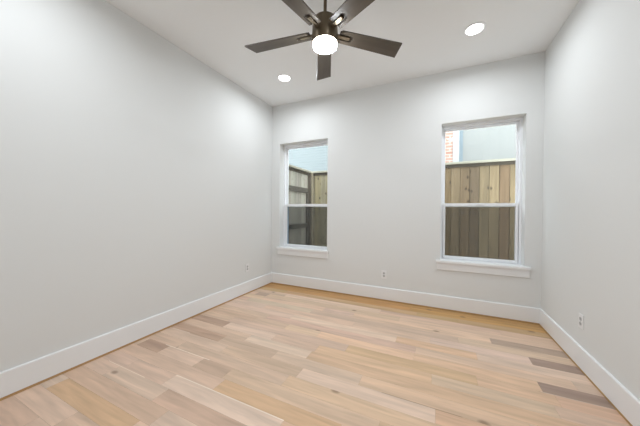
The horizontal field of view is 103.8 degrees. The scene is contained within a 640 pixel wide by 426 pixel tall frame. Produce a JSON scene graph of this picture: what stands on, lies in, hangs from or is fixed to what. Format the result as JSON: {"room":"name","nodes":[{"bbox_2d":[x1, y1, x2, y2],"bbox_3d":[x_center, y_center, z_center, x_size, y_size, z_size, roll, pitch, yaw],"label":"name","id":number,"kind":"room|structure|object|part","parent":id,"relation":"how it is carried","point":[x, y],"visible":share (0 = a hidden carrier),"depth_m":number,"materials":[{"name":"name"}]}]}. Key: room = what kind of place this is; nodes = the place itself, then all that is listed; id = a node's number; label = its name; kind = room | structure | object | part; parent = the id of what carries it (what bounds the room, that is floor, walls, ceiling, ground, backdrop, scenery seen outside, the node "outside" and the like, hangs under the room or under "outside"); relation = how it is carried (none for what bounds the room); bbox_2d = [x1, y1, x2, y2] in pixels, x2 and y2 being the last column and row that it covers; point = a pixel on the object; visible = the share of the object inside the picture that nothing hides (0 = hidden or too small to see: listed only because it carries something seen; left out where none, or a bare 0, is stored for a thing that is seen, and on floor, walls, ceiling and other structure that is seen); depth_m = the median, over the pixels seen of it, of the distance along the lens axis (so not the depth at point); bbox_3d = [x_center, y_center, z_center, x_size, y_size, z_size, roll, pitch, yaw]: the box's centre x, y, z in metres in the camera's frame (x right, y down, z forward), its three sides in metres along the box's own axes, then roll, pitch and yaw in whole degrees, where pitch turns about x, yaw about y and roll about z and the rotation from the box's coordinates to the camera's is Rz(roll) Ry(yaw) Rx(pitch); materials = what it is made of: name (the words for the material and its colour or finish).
{"room":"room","nodes":[
{"label":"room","id":0,"kind":"room"},
{"bbox_2d":[0,0,271,371],"bbox_3d":[-1.746,-0.249,2.569,0.150,3.550,4.000,1,1,25],"label":"wall","id":1,"kind":"structure","parent":0,"point":[136,175],"depth_m":2.20,"materials":[{"name":"white paint"}]},
{"bbox_2d":[0,273,271,400],"bbox_3d":[-1.653,1.136,2.609,0.016,0.186,3.834,1,1,25],"label":"baseboard","id":2,"kind":"structure","parent":1,"relation":"attached to","point":[15,380],"depth_m":2.17,"materials":[{"name":"paint"}]},
{"bbox_2d":[0,283,629,425],"bbox_3d":[0.002,1.396,1.848,3.664,0.300,3.850,1,1,25],"label":"floor","id":3,"kind":"structure","parent":0,"point":[272,354],"depth_m":1.93,"materials":[{"name":"brown wood"}]},
{"bbox_2d":[105,0,578,106],"bbox_3d":[0.026,-1.904,1.816,3.664,0.200,3.850,1,1,25],"label":"ceiling","id":4,"kind":"structure","parent":0,"point":[216,33],"depth_m":2.55,"materials":[{"name":"white paint"}]},
{"bbox_2d":[277,74,291,81],"bbox_3d":[-0.481,-1.814,3.387,0.194,0.019,0.194,1,1,25],"label":"recessed light","id":5,"kind":"object","parent":4,"relation":"in","point":[282,77],"visible":1,"depth_m":3.37,"materials":[{"name":"paint"}]},
{"bbox_2d":[244,0,401,79],"bbox_3d":[0.011,-1.521,1.870,1.253,0.566,1.262,1,1,25],"label":"ceiling fan","id":6,"kind":"object","parent":4,"relation":"hanging from","point":[325,37],"visible":1,"depth_m":1.89,"materials":[{"name":"brown wood"}]},
{"bbox_3d":[-0.330,-1.361,2.008,0.542,0.016,0.142,1,12,18],"label":"blade","id":7,"kind":"part","parent":6,"relation":"part of","materials":[{"name":"brown wood"}]},
{"bbox_3d":[-0.189,-1.356,1.576,0.142,0.016,0.542,14,9,35],"label":"blade","id":8,"kind":"part","parent":6,"relation":"part of","materials":[{"name":"brown wood"}]},
{"bbox_3d":[0.037,-1.361,2.275,0.142,0.016,0.542,-11,1,0],"label":"blade","id":9,"kind":"part","parent":6,"relation":"part of","materials":[{"name":"brown wood"}]},
{"bbox_3d":[0.265,-1.353,1.577,0.142,0.016,0.542,14,-7,-35],"label":"blade","id":10,"kind":"part","parent":6,"relation":"part of","materials":[{"name":"brown wood"}]},
{"bbox_3d":[0.404,-1.356,2.009,0.542,0.016,0.142,0,-10,-18],"label":"blade","id":11,"kind":"part","parent":6,"relation":"part of","materials":[{"name":"brown wood"}]},
{"bbox_2d":[463,22,485,35],"bbox_3d":[1.511,-1.790,2.454,0.194,0.019,0.194,1,1,25],"label":"recessed light","id":12,"kind":"object","parent":4,"relation":"in","point":[475,28],"visible":1,"depth_m":2.44,"materials":[{"name":"paint"}]},
{"bbox_2d":[272,51,544,307],"bbox_3d":[0.877,-0.241,3.686,3.964,3.550,0.240,1,1,25],"label":"wall","id":13,"kind":"structure","parent":0,"point":[384,140],"depth_m":3.43,"materials":[{"name":"white paint"}]},
{"bbox_2d":[276,141,328,258],"bbox_3d":[-0.248,-0.233,4.184,0.955,1.873,0.276,1,1,25],"label":"window","id":14,"kind":"structure","parent":13,"relation":"in","point":[305,225],"depth_m":4.29,"materials":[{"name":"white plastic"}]},
{"bbox_3d":[-0.199,0.215,4.299,0.836,0.724,0.010,1,1,25],"label":"screen frame","id":15,"kind":"part","parent":14,"relation":"part of","materials":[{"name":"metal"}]},
{"bbox_3d":[-0.277,0.599,4.144,0.955,0.033,0.169,1,1,25],"label":"sill","id":16,"kind":"part","parent":14,"relation":"part of","materials":[{"name":"paint"}]},
{"bbox_3d":[-0.228,0.215,4.236,0.825,0.731,0.030,1,1,25],"label":"sash","id":17,"kind":"part","parent":14,"relation":"part of","materials":[{"name":"white plastic"}]},
{"bbox_3d":[-0.204,-0.624,4.266,0.836,1.038,0.030,1,1,25],"label":"sash","id":18,"kind":"part","parent":14,"relation":"part of","materials":[{"name":"clear glass"}]},
{"bbox_2d":[381,270,386,278],"bbox_3d":[0.903,0.870,3.544,0.070,0.115,0.009,1,1,25],"label":"wall outlet","id":19,"kind":"object","parent":13,"relation":"attached to","point":[383,273],"visible":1,"depth_m":3.54,"materials":[{"name":"plastic"}]},
{"bbox_2d":[271,272,540,324],"bbox_3d":[0.813,1.145,3.584,3.664,0.186,0.016,1,1,25],"label":"baseboard","id":20,"kind":"structure","parent":13,"relation":"attached to","point":[517,313],"depth_m":3.34,"materials":[{"name":"paint"}]},
{"bbox_2d":[436,117,530,277],"bbox_3d":[1.996,-0.206,3.139,0.975,1.873,0.276,1,1,25],"label":"window","id":21,"kind":"structure","parent":13,"relation":"in","point":[485,238],"depth_m":3.19,"materials":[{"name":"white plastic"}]},
{"bbox_3d":[2.013,0.242,3.192,0.810,0.731,0.030,1,1,25],"label":"sash","id":22,"kind":"part","parent":21,"relation":"part of","materials":[{"name":"white plastic"}]},
{"bbox_3d":[2.037,-0.597,3.222,0.821,1.038,0.030,1,1,25],"label":"sash","id":23,"kind":"part","parent":21,"relation":"part of","materials":[{"name":"clear glass"}]},
{"bbox_3d":[1.968,0.625,3.098,0.975,0.033,0.169,1,1,25],"label":"sill","id":24,"kind":"part","parent":21,"relation":"part of","materials":[{"name":"paint"}]},
{"bbox_2d":[541,0,639,400],"bbox_3d":[1.711,-0.208,0.959,0.150,3.550,4.000,1,1,25],"label":"wall","id":25,"kind":"structure","parent":0,"point":[590,266],"depth_m":1.87,"materials":[{"name":"white paint"}]},
{"bbox_2d":[578,313,583,329],"bbox_3d":[2.108,0.874,2.028,0.009,0.115,0.070,1,1,25],"label":"wall outlet","id":26,"kind":"object","parent":25,"relation":"attached to","point":[581,317],"visible":1,"depth_m":2.02,"materials":[{"name":"plastic"}]},
{"bbox_2d":[539,309,639,425],"bbox_3d":[1.654,1.176,1.068,0.016,0.186,3.834,1,1,25],"label":"baseboard","id":27,"kind":"structure","parent":25,"relation":"attached to","point":[626,404],"depth_m":1.80,"materials":[{"name":"paint"}]},
{"label":"outside","id":28,"kind":"structure","parent":0,"visible":0},
{"bbox_3d":[2.643,1.589,9.494,18.000,0.200,11.760,1,1,25],"label":"ground","id":29,"kind":"structure","parent":28,"visible":0},
{"bbox_2d":[288,164,310,203],"bbox_3d":[-0.459,0.304,5.035,0.125,2.414,1.030,1,1,25],"label":"fence","id":30,"kind":"object","parent":29,"relation":"on","point":[299,178],"visible":0.26,"depth_m":5.09,"materials":[{"name":"brown wood"}]},
{"bbox_3d":[-0.464,-0.476,4.980,0.038,0.095,0.916,1,1,25],"label":"rail","id":31,"kind":"part","parent":30,"relation":"part of","materials":[{"name":"brown wood"}]},
{"bbox_3d":[-0.455,-0.839,5.009,0.022,0.050,0.980,1,1,25],"label":"rail","id":32,"kind":"part","parent":30,"relation":"part of","materials":[{"name":"brown wood"}]},
{"bbox_3d":[-0.458,-0.884,5.005,0.125,0.038,0.990,1,1,25],"label":"cap rail","id":33,"kind":"part","parent":30,"relation":"part of","materials":[{"name":"brown wood"}]},
{"bbox_3d":[-0.252,0.320,5.485,0.090,2.376,0.040,1,1,25],"label":"post","id":34,"kind":"part","parent":30,"relation":"part of","materials":[{"name":"brown wood"}]},
{"bbox_2d":[311,173,313,203],"bbox_3d":[-0.207,0.316,5.535,0.088,2.383,0.086,1,1,25],"label":"fence post","id":35,"kind":"object","parent":29,"relation":"on","point":[312,174],"visible":0.23,"depth_m":5.50,"materials":[{"name":"brown wood"}]},
{"bbox_2d":[289,124,515,170],"bbox_3d":[2.728,-1.990,7.452,16.400,7.000,2.950,1,1,25],"label":"neighbouring house","id":36,"kind":"structure","parent":29,"relation":"on","point":[497,142],"depth_m":5.88,"materials":[{"name":"blue"}]},
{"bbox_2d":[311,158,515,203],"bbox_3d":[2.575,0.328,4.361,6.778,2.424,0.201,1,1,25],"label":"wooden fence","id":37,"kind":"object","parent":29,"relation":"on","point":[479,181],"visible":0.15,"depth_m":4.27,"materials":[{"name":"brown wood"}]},
{"bbox_3d":[2.540,-0.865,4.336,6.685,0.039,0.140,1,1,25],"label":"cap rail","id":38,"kind":"part","parent":37,"relation":"part of","materials":[{"name":"brown wood"}]}
]}

